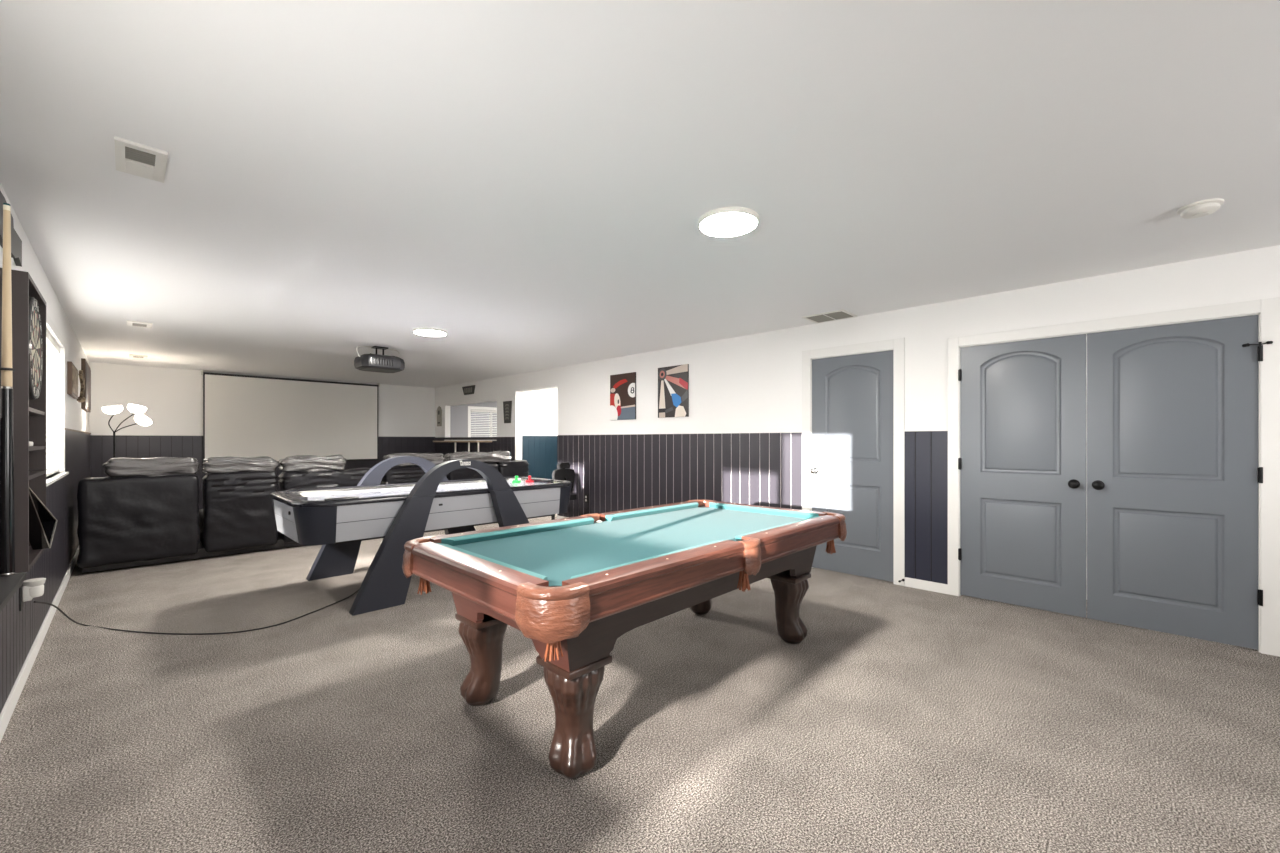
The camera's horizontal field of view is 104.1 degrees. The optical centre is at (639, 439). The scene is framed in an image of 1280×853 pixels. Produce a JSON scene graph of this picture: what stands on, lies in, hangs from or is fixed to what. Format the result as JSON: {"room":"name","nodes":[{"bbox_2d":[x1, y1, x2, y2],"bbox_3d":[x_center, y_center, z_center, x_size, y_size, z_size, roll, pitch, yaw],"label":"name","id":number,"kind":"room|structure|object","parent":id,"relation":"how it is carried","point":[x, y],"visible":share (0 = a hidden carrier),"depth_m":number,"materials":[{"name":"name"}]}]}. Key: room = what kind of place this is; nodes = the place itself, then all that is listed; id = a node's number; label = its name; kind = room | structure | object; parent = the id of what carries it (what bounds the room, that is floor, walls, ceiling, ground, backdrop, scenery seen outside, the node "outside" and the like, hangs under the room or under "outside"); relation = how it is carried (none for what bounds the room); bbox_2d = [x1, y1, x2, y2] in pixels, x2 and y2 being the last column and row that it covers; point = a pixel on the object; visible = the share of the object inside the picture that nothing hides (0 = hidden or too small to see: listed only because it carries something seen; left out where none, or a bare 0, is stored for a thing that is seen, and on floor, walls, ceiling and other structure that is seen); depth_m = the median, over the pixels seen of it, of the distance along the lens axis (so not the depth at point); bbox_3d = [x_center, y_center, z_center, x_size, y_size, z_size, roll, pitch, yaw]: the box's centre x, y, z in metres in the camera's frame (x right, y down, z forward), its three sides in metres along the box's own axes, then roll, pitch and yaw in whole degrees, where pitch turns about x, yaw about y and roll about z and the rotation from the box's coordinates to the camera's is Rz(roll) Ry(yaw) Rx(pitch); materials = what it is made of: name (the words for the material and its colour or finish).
{"room":"game room","nodes":[
{"label":"game room","id":0,"kind":"room"},
{"bbox_2d":[0,183,88,478],"bbox_3d":[-3.235,0.062,2.483,13.900,2.435,0.160,0,0,44],"label":"wall","id":1,"kind":"structure","parent":0,"point":[76,418],"depth_m":4.31,"materials":[{"name":"white paint"}]},
{"bbox_2d":[0,191,6,247],"bbox_3d":[-2.792,-0.950,2.176,0.151,0.239,0.019,0,0,44],"label":"wall decoration","id":2,"kind":"object","parent":1,"relation":"attached to","point":[2,199],"depth_m":2.15,"materials":[{"name":"grey"}]},
{"bbox_2d":[0,367,25,612],"bbox_3d":[-1.893,0.061,1.411,0.580,0.802,0.152,0,0,44],"label":"cue rack","id":3,"kind":"object","parent":1,"relation":"attached to","point":[9,585],"visible":1,"depth_m":1.52,"materials":[{"name":"grey wood"}]},
{"bbox_2d":[0,203,14,576],"bbox_3d":[-2.038,-0.164,1.606,0.035,1.197,0.035,0,0,44],"label":"pool cue","id":4,"kind":"object","parent":3,"relation":"on","point":[7,520],"visible":1,"depth_m":1.60,"materials":[{"name":"beige wood"}]},
{"bbox_2d":[0,572,27,712],"bbox_3d":[-2.632,0.603,2.013,2.200,1.355,0.010,0,0,44],"label":"trim","id":5,"kind":"structure","parent":1,"relation":"attached to","point":[13,622],"depth_m":2.41,"materials":[{"name":"grey paint"}]},
{"bbox_2d":[11,214,21,266],"bbox_3d":[-3.056,-0.952,2.435,0.314,0.205,0.019,0,0,44],"label":"wall decoration","id":6,"kind":"object","parent":1,"relation":"attached to","point":[16,248],"depth_m":2.44,"materials":[{"name":"grey"}]},
{"bbox_2d":[0,268,45,572],"bbox_3d":[-2.729,-0.072,2.186,0.640,1.205,0.119,0,0,44],"label":"upper cabinet","id":7,"kind":"object","parent":1,"relation":"attached to","point":[29,416],"visible":0.6,"depth_m":2.00,"materials":[{"name":"grey wood"}]},
{"bbox_2d":[29,297,42,399],"bbox_3d":[-2.703,-0.405,2.212,0.452,0.452,0.038,0,0,44],"label":"dartboard","id":8,"kind":"object","parent":7,"relation":"attached to","point":[35,330],"visible":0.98,"depth_m":2.20,"materials":[{"name":"black"}]},
{"bbox_2d":[29,471,44,479],"bbox_3d":[-2.726,0.157,2.189,0.600,0.016,0.103,0,0,44],"label":"shelf","id":9,"kind":"object","parent":7,"relation":"attached to","point":[32,474],"depth_m":2.29,"materials":[{"name":"grey wood"}]},
{"bbox_2d":[29,446,44,450],"bbox_3d":[-2.726,0.037,2.189,0.600,0.016,0.103,0,0,44],"label":"shelf","id":10,"kind":"object","parent":7,"relation":"attached to","point":[31,448],"depth_m":2.26,"materials":[{"name":"grey wood"}]},
{"bbox_2d":[29,407,44,414],"bbox_3d":[-2.726,-0.128,2.189,0.600,0.016,0.103,0,0,44],"label":"shelf","id":11,"kind":"object","parent":7,"relation":"attached to","point":[32,411],"depth_m":2.29,"materials":[{"name":"grey"}]},
{"bbox_2d":[29,487,57,549],"bbox_3d":[-2.705,0.344,2.229,0.053,0.331,0.543,0,0,-41],"label":"ball rack","id":12,"kind":"object","parent":7,"relation":"in","point":[42,523],"visible":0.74,"depth_m":2.28,"materials":[{"name":"black"}]},
{"bbox_2d":[19,578,45,610],"bbox_3d":[-3.191,0.808,2.625,0.095,0.143,0.084,0,0,44],"label":"plug","id":13,"kind":"object","parent":1,"relation":"attached to","point":[31,588],"visible":0.99,"depth_m":2.60,"materials":[{"name":"white plastic"}]},
{"bbox_2d":[0,546,78,741],"bbox_3d":[-3.167,1.236,2.553,13.900,0.088,0.014,0,0,44],"label":"baseboard","id":14,"kind":"structure","parent":1,"relation":"attached to","point":[6,713],"depth_m":2.79,"materials":[{"name":"white paint"}]},
{"bbox_2d":[28,477,63,652],"bbox_3d":[-4.225,0.795,3.566,2.250,0.970,0.010,0,0,44],"label":"trim","id":15,"kind":"structure","parent":1,"relation":"attached to","point":[50,565],"depth_m":3.60,"materials":[{"name":"grey paint"}]},
{"bbox_2d":[46,312,68,486],"bbox_3d":[-4.283,-0.284,3.543,2.300,1.172,0.175,0,0,44],"label":"window","id":16,"kind":"structure","parent":1,"relation":"in","point":[50,325],"depth_m":4.34,"materials":[{"name":"white paint"}]},
{"bbox_2d":[46,330,59,476],"bbox_3d":[-4.660,-0.261,3.922,1.070,1.071,0.063,0,0,44],"label":"window blind","id":17,"kind":"object","parent":16,"relation":"attached to","point":[52,348],"visible":0.58,"depth_m":4.05,"materials":[{"name":"white plastic"}]},
{"bbox_2d":[67,361,77,398],"bbox_3d":[-5.663,-0.588,4.985,0.810,0.305,0.034,0,0,44],"label":"framed picture","id":18,"kind":"object","parent":1,"relation":"attached to","point":[72,372],"visible":1,"depth_m":4.75,"materials":[{"name":"brown"}]},
{"bbox_2d":[72,365,77,395],"bbox_3d":[-5.653,-0.588,4.996,0.710,0.255,0.003,0,0,44],"label":"print","id":19,"kind":"object","parent":18,"relation":"attached to","point":[74,370],"depth_m":4.92,"materials":[{"name":"beige paper"}]},
{"bbox_2d":[64,430,89,575],"bbox_3d":[-6.592,0.595,5.873,4.360,1.370,0.010,0,0,44],"label":"trim","id":20,"kind":"structure","parent":1,"relation":"attached to","point":[77,444],"depth_m":5.02,"materials":[{"name":"grey paint"}]},
{"bbox_2d":[65,428,90,433],"bbox_3d":[-6.589,-0.098,5.876,4.360,0.015,0.018,0,0,44],"label":"trim","id":21,"kind":"structure","parent":1,"relation":"attached to","point":[65,428],"depth_m":5.30,"materials":[{"name":"brown"}]},
{"bbox_2d":[76,370,85,402],"bbox_3d":[-6.197,-0.593,5.533,0.476,0.356,0.068,0,0,44],"label":"wall ornament","id":22,"kind":"object","parent":1,"relation":"attached to","point":[81,398],"visible":0.99,"depth_m":5.49,"materials":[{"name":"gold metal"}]},
{"bbox_2d":[81,358,90,411],"bbox_3d":[-7.247,-0.693,6.533,1.200,0.615,0.040,0,0,44],"label":"board","id":23,"kind":"object","parent":1,"relation":"attached to","point":[86,406],"visible":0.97,"depth_m":6.30,"materials":[{"name":"brown wood"}]},
{"bbox_2d":[89,362,496,436],"bbox_3d":[-4.940,0.062,10.791,0.162,2.435,9.360,0,0,44],"label":"wall","id":24,"kind":"structure","parent":0,"point":[172,398],"depth_m":8.07,"materials":[{"name":"white paint"}]},
{"bbox_2d":[90,435,434,509],"bbox_3d":[-6.352,0.605,9.235,0.010,1.350,5.160,0,0,44],"label":"trim","id":25,"kind":"structure","parent":24,"relation":"attached to","point":[101,446],"depth_m":8.05,"materials":[{"name":"grey paint"}]},
{"bbox_2d":[201,370,379,462],"bbox_3d":[-6.282,-0.367,9.212,0.118,1.574,2.735,0,0,44],"label":"projector screen","id":26,"kind":"object","parent":24,"relation":"attached to","point":[276,418],"visible":0.86,"depth_m":9.05,"materials":[{"name":"white fabric"}]},
{"bbox_2d":[468,406,496,436],"bbox_3d":[-3.602,-0.319,12.133,0.165,0.942,1.290,0,0,44],"label":"window","id":27,"kind":"structure","parent":24,"relation":"in","point":[469,407],"depth_m":11.76,"materials":[{"name":"white paint"}]},
{"bbox_2d":[471,410,496,436],"bbox_3d":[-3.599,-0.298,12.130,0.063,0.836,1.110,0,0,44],"label":"window blind","id":28,"kind":"object","parent":27,"relation":"attached to","point":[487,411],"visible":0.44,"depth_m":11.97,"materials":[{"name":"white plastic"}]},
{"bbox_2d":[522,387,557,435],"bbox_3d":[-1.993,0.062,9.539,0.030,2.435,1.120,0,0,44],"label":"wall","id":29,"kind":"structure","parent":0,"point":[539,407],"depth_m":9.60,"materials":[{"name":"white paint"}]},
{"bbox_2d":[522,436,556,478],"bbox_3d":[-1.979,0.600,9.525,0.010,1.360,1.120,0,0,44],"label":"trim","id":30,"kind":"structure","parent":29,"relation":"attached to","point":[540,452],"depth_m":9.59,"materials":[{"name":"blue paint"}]},
{"bbox_2d":[0,0,1279,387],"bbox_3d":[0.035,-1.205,5.803,14.250,0.100,9.560,0,0,44],"label":"ceiling","id":31,"kind":"structure","parent":0,"point":[530,183],"depth_m":2.10,"materials":[{"name":"white paint"}]},
{"bbox_2d":[129,354,147,358],"bbox_3d":[-6.905,-1.147,6.870,0.260,0.016,0.180,0,0,44],"label":"ceiling fitting","id":32,"kind":"object","parent":31,"relation":"attached to","point":[130,355],"visible":1,"depth_m":6.83,"materials":[{"name":"white plastic"}]},
{"bbox_2d":[127,320,152,327],"bbox_3d":[-4.971,-1.147,4.957,0.260,0.016,0.180,0,0,44],"label":"ceiling fitting","id":33,"kind":"object","parent":31,"relation":"attached to","point":[129,323],"visible":1,"depth_m":4.93,"materials":[{"name":"white plastic"}]},
{"bbox_2d":[132,323,146,326],"bbox_3d":[-4.970,-1.142,4.955,0.135,0.004,0.100,0,0,44],"label":"grille","id":34,"kind":"object","parent":33,"relation":"attached to","point":[133,324],"depth_m":4.94,"materials":[{"name":"grey metal"}]},
{"bbox_2d":[114,136,167,182],"bbox_3d":[-2.057,-1.147,2.058,0.310,0.017,0.148,0,0,44],"label":"ceiling vent","id":35,"kind":"object","parent":31,"relation":"in","point":[133,158],"visible":1,"depth_m":2.04,"materials":[{"name":"white plastic"}]},
{"bbox_2d":[354,346,404,372],"bbox_3d":[-3.255,-1.008,6.220,0.455,0.291,0.544,0,0,44],"label":"projector","id":36,"kind":"object","parent":31,"relation":"hanging from","point":[370,362],"visible":1,"depth_m":6.08,"materials":[{"name":"black plastic"}]},
{"bbox_2d":[371,357,392,365],"bbox_3d":[-3.121,-0.945,6.039,0.010,0.080,0.252,0,0,44],"label":"vent grille","id":37,"kind":"object","parent":36,"relation":"attached to","point":[375,361],"depth_m":6.04,"materials":[{"name":"black"}]},
{"bbox_2d":[413,327,446,336],"bbox_3d":[-2.221,-1.142,5.286,0.330,0.026,0.330,0,0,44],"label":"recessed light","id":38,"kind":"object","parent":31,"relation":"in","point":[424,331],"visible":1,"depth_m":5.25,"materials":[{"name":"white plastic"}]},
{"bbox_2d":[415,330,445,335],"bbox_3d":[-2.221,-1.135,5.286,0.306,0.007,0.306,0,0,44],"label":"diffuser","id":39,"kind":"object","parent":38,"relation":"attached to","point":[420,332],"depth_m":5.26,"materials":[{"name":"white"}]},
{"bbox_2d":[698,206,758,236],"bbox_3d":[0.465,-1.142,2.626,0.316,0.026,0.316,0,0,44],"label":"recessed light","id":40,"kind":"object","parent":31,"relation":"in","point":[733,221],"visible":1,"depth_m":2.59,"materials":[{"name":"white plastic"}]},
{"bbox_2d":[700,213,756,235],"bbox_3d":[0.465,-1.135,2.626,0.292,0.007,0.292,0,0,44],"label":"diffuser","id":41,"kind":"object","parent":40,"relation":"attached to","point":[711,224],"depth_m":2.61,"materials":[{"name":"white plastic"}]},
{"bbox_2d":[802,309,857,322],"bbox_3d":[1.770,-1.151,4.660,0.390,0.008,0.325,0,0,44],"label":"ceiling vent","id":42,"kind":"object","parent":31,"relation":"in","point":[838,314],"visible":1,"depth_m":4.64,"materials":[{"name":"white plastic"}]},
{"bbox_2d":[1177,198,1223,218],"bbox_3d":[2.762,-1.131,2.461,0.156,0.048,0.156,0,0,44],"label":"smoke detector","id":43,"kind":"object","parent":31,"relation":"attached to","point":[1206,207],"visible":1,"depth_m":2.43,"materials":[{"name":"white plastic"}]},
{"bbox_2d":[0,514,1279,852],"bbox_3d":[0.035,1.330,5.803,14.250,0.100,9.560,0,0,44],"label":"floor","id":44,"kind":"structure","parent":0,"point":[904,719],"depth_m":2.20,"materials":[{"name":"carpet"}]},
{"bbox_2d":[102,404,151,457],"bbox_3d":[-7.004,0.392,6.816,0.378,1.776,0.485,0,0,44],"label":"floor lamp","id":45,"kind":"object","parent":44,"relation":"on","point":[139,418],"visible":0.79,"depth_m":6.78,"materials":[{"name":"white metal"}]},
{"bbox_2d":[34,590,358,634],"bbox_3d":[-2.830,1.069,3.840,1.030,0.437,2.342,0,0,39],"label":"power cord","id":46,"kind":"object","parent":44,"relation":"on","point":[56,607],"visible":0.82,"depth_m":3.30,"materials":[{"name":"black plastic"}]},
{"bbox_2d":[77,455,370,572],"bbox_3d":[-4.655,0.717,5.929,0.977,1.086,2.679,0,0,44],"label":"reclining sofa","id":47,"kind":"object","parent":44,"relation":"on","point":[146,511],"visible":0.88,"depth_m":5.20,"materials":[{"name":"black leather"}]},
{"bbox_2d":[270,456,571,615],"bbox_3d":[-1.928,0.724,4.784,1.375,1.113,2.516,0,0,44],"label":"table","id":48,"kind":"object","parent":44,"relation":"on","point":[337,519],"visible":0.94,"depth_m":4.15,"materials":[{"name":"grey"}]},
{"bbox_2d":[512,476,520,482],"bbox_3d":[-1.373,0.435,5.555,0.100,0.077,0.100,0,0,44],"label":"air hockey striker","id":49,"kind":"object","parent":48,"relation":"on","point":[516,480],"visible":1,"depth_m":5.53,"materials":[{"name":"green plastic"}]},
{"bbox_2d":[525,476,533,482],"bbox_3d":[-1.231,0.435,5.571,0.100,0.077,0.100,0,0,44],"label":"air hockey striker","id":50,"kind":"object","parent":48,"relation":"on","point":[529,480],"visible":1,"depth_m":5.54,"materials":[{"name":"red plastic"}]},
{"bbox_2d":[380,451,528,484],"bbox_3d":[-2.913,0.716,7.715,0.971,1.088,2.245,0,0,44],"label":"reclining sofa","id":51,"kind":"object","parent":44,"relation":"on","point":[501,461],"visible":0.32,"depth_m":7.34,"materials":[{"name":"black leather"}]},
{"bbox_2d":[433,441,491,452],"bbox_3d":[-3.526,0.647,9.829,1.870,1.265,0.315,0,0,44],"label":"bar table","id":52,"kind":"object","parent":44,"relation":"on","point":[433,441],"visible":0.25,"depth_m":9.38,"materials":[{"name":"beige wood"}]},
{"bbox_2d":[444,440,496,440],"bbox_3d":[-3.380,0.005,10.021,2.170,0.020,0.146,0,0,44],"label":"trim","id":53,"kind":"structure","parent":52,"relation":"attached to","point":[444,440],"depth_m":9.90,"materials":[{"name":"white paint"}]},
{"bbox_2d":[551,462,576,519],"bbox_3d":[-1.223,0.797,7.112,0.598,0.965,0.577,0,0,44],"label":"office chair","id":54,"kind":"object","parent":44,"relation":"on","point":[563,471],"visible":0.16,"depth_m":6.97,"materials":[{"name":"black fabric"}]},
{"bbox_2d":[402,500,846,778],"bbox_3d":[0.101,0.881,2.826,1.290,0.798,2.410,0,0,44],"label":"pool table","id":55,"kind":"object","parent":44,"relation":"on","point":[572,586],"visible":1,"depth_m":2.24,"materials":[{"name":"brown wood"}]},
{"bbox_2d":[436,543,546,580],"bbox_3d":[-0.640,0.504,2.066,0.890,0.036,0.049,0,0,44],"label":"cushion","id":56,"kind":"object","parent":55,"relation":"on","point":[533,575],"depth_m":1.98,"materials":[{"name":"teal fabric"}]},
{"bbox_2d":[441,517,593,545],"bbox_3d":[-0.625,0.504,2.780,0.049,0.036,0.960,0,0,44],"label":"cushion","id":57,"kind":"object","parent":55,"relation":"on","point":[501,534],"depth_m":2.71,"materials":[{"name":"teal fabric"}]},
{"bbox_2d":[570,540,724,578],"bbox_3d":[0.074,0.504,2.099,0.049,0.036,0.960,0,0,44],"label":"cushion","id":58,"kind":"object","parent":55,"relation":"on","point":[587,574],"depth_m":2.02,"materials":[{"name":"teal fabric"}]},
{"bbox_2d":[605,502,697,520],"bbox_3d":[0.129,0.504,3.553,0.049,0.036,0.960,0,0,44],"label":"cushion","id":59,"kind":"object","parent":55,"relation":"on","point":[627,515],"depth_m":3.48,"materials":[{"name":"teal fabric"}]},
{"bbox_2d":[709,502,818,518],"bbox_3d":[0.843,0.504,3.587,0.890,0.036,0.049,0,0,44],"label":"cushion","id":60,"kind":"object","parent":55,"relation":"on","point":[713,505],"depth_m":3.54,"materials":[{"name":"teal fabric"}]},
{"bbox_2d":[735,516,820,540],"bbox_3d":[0.828,0.504,2.873,0.049,0.036,0.960,0,0,44],"label":"cushion","id":61,"kind":"object","parent":55,"relation":"on","point":[740,537],"depth_m":2.74,"materials":[{"name":"teal fabric"}]},
{"bbox_2d":[435,245,1279,652],"bbox_3d":[0.464,0.062,6.279,13.900,2.435,0.120,0,0,44],"label":"wall","id":62,"kind":"structure","parent":0,"point":[752,383],"depth_m":4.84,"materials":[{"name":"white paint"}]},
{"bbox_2d":[437,406,441,425],"bbox_3d":[-4.388,-0.520,10.907,0.230,0.440,0.022,0,0,44],"label":"wall plaque","id":63,"kind":"object","parent":62,"relation":"attached to","point":[439,410],"visible":1,"depth_m":10.88,"materials":[{"name":"beige"}]},
{"bbox_2d":[462,385,474,394],"bbox_3d":[-3.424,-0.994,9.967,0.523,0.168,0.022,0,0,44],"label":"wall sign","id":64,"kind":"object","parent":62,"relation":"attached to","point":[467,390],"visible":1,"depth_m":9.95,"materials":[{"name":"grey"}]},
{"bbox_2d":[435,437,514,460],"bbox_3d":[-3.377,0.613,9.931,3.300,1.335,0.010,0,0,44],"label":"trim","id":65,"kind":"structure","parent":62,"relation":"attached to","point":[502,443],"depth_m":9.75,"materials":[{"name":"grey paint"}]},
{"bbox_2d":[503,401,511,422],"bbox_3d":[-2.378,-0.499,8.948,0.270,0.393,0.022,0,0,44],"label":"wall sign","id":66,"kind":"object","parent":62,"relation":"attached to","point":[507,405],"visible":1,"depth_m":8.93,"materials":[{"name":"grey"}]},
{"bbox_2d":[515,391,521,459],"bbox_3d":[-2.146,0.212,8.813,0.024,2.135,0.132,0,0,44],"label":"trim","id":67,"kind":"structure","parent":62,"relation":"attached to","point":[518,395],"depth_m":8.80,"materials":[{"name":"white paint"}]},
{"bbox_2d":[584,494,587,502],"bbox_3d":[-0.799,0.870,7.404,0.080,0.120,0.010,0,0,44],"label":"wall outlet","id":68,"kind":"object","parent":62,"relation":"attached to","point":[585,495],"visible":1,"depth_m":7.41,"materials":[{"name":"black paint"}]},
{"bbox_2d":[610,372,635,419],"bbox_3d":[-0.237,-0.595,6.862,0.499,0.633,0.022,0,0,44],"label":"poster","id":69,"kind":"object","parent":62,"relation":"attached to","point":[622,386],"visible":1,"depth_m":6.84,"materials":[{"name":"multicoloured paper"}]},
{"bbox_2d":[658,364,688,417],"bbox_3d":[0.409,-0.604,6.232,0.490,0.638,0.022,0,0,44],"label":"poster","id":70,"kind":"object","parent":62,"relation":"attached to","point":[673,381],"visible":1,"depth_m":6.21,"materials":[{"name":"multicoloured paper"}]},
{"bbox_2d":[557,433,801,517],"bbox_3d":[0.166,0.603,6.478,4.115,1.355,0.010,0,0,44],"label":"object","id":71,"kind":"structure","parent":62,"relation":"attached to","point":[629,471],"depth_m":6.15,"materials":[{"name":"grey paint"}]},
{"bbox_2d":[810,350,892,581],"bbox_3d":[1.976,0.233,4.704,0.760,2.070,0.106,0,0,44],"label":"door","id":72,"kind":"structure","parent":62,"relation":"in","point":[851,471],"depth_m":4.68,"materials":[{"name":"grey paint"}]},
{"bbox_2d":[802,338,904,585],"bbox_3d":[2.021,0.191,4.750,0.952,2.178,0.134,0,0,44],"label":"trim","id":73,"kind":"structure","parent":62,"relation":"attached to","point":[897,345],"depth_m":4.43,"materials":[{"name":"white paint"}]},
{"bbox_2d":[905,431,947,583],"bbox_3d":[2.432,0.562,4.269,0.352,1.275,0.010,0,0,44],"label":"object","id":74,"kind":"structure","parent":62,"relation":"attached to","point":[926,452],"depth_m":4.25,"materials":[{"name":"grey paint"}]},
{"bbox_2d":[958,334,1085,617],"bbox_3d":[2.887,0.256,3.816,0.780,2.025,0.106,0,0,44],"label":"door","id":75,"kind":"structure","parent":62,"relation":"in","point":[1022,460],"depth_m":3.80,"materials":[{"name":"grey paint"}]},
{"bbox_2d":[948,297,1279,656],"bbox_3d":[3.215,0.217,3.588,1.720,2.125,0.134,0,0,44],"label":"trim","id":76,"kind":"structure","parent":62,"relation":"attached to","point":[1267,310],"depth_m":3.02,"materials":[{"name":"white paint"}]},
{"bbox_2d":[1087,315,1272,649],"bbox_3d":[3.465,0.256,3.253,0.823,2.025,0.106,0,0,44],"label":"door","id":77,"kind":"structure","parent":62,"relation":"in","point":[1174,474],"depth_m":3.25,"materials":[{"name":"grey paint"}]},
{"bbox_2d":[905,577,947,593],"bbox_3d":[2.440,1.240,4.260,0.328,0.080,0.013,0,0,44],"label":"baseboard","id":78,"kind":"structure","parent":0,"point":[909,582],"depth_m":4.25,"materials":[{"name":"white paint"}]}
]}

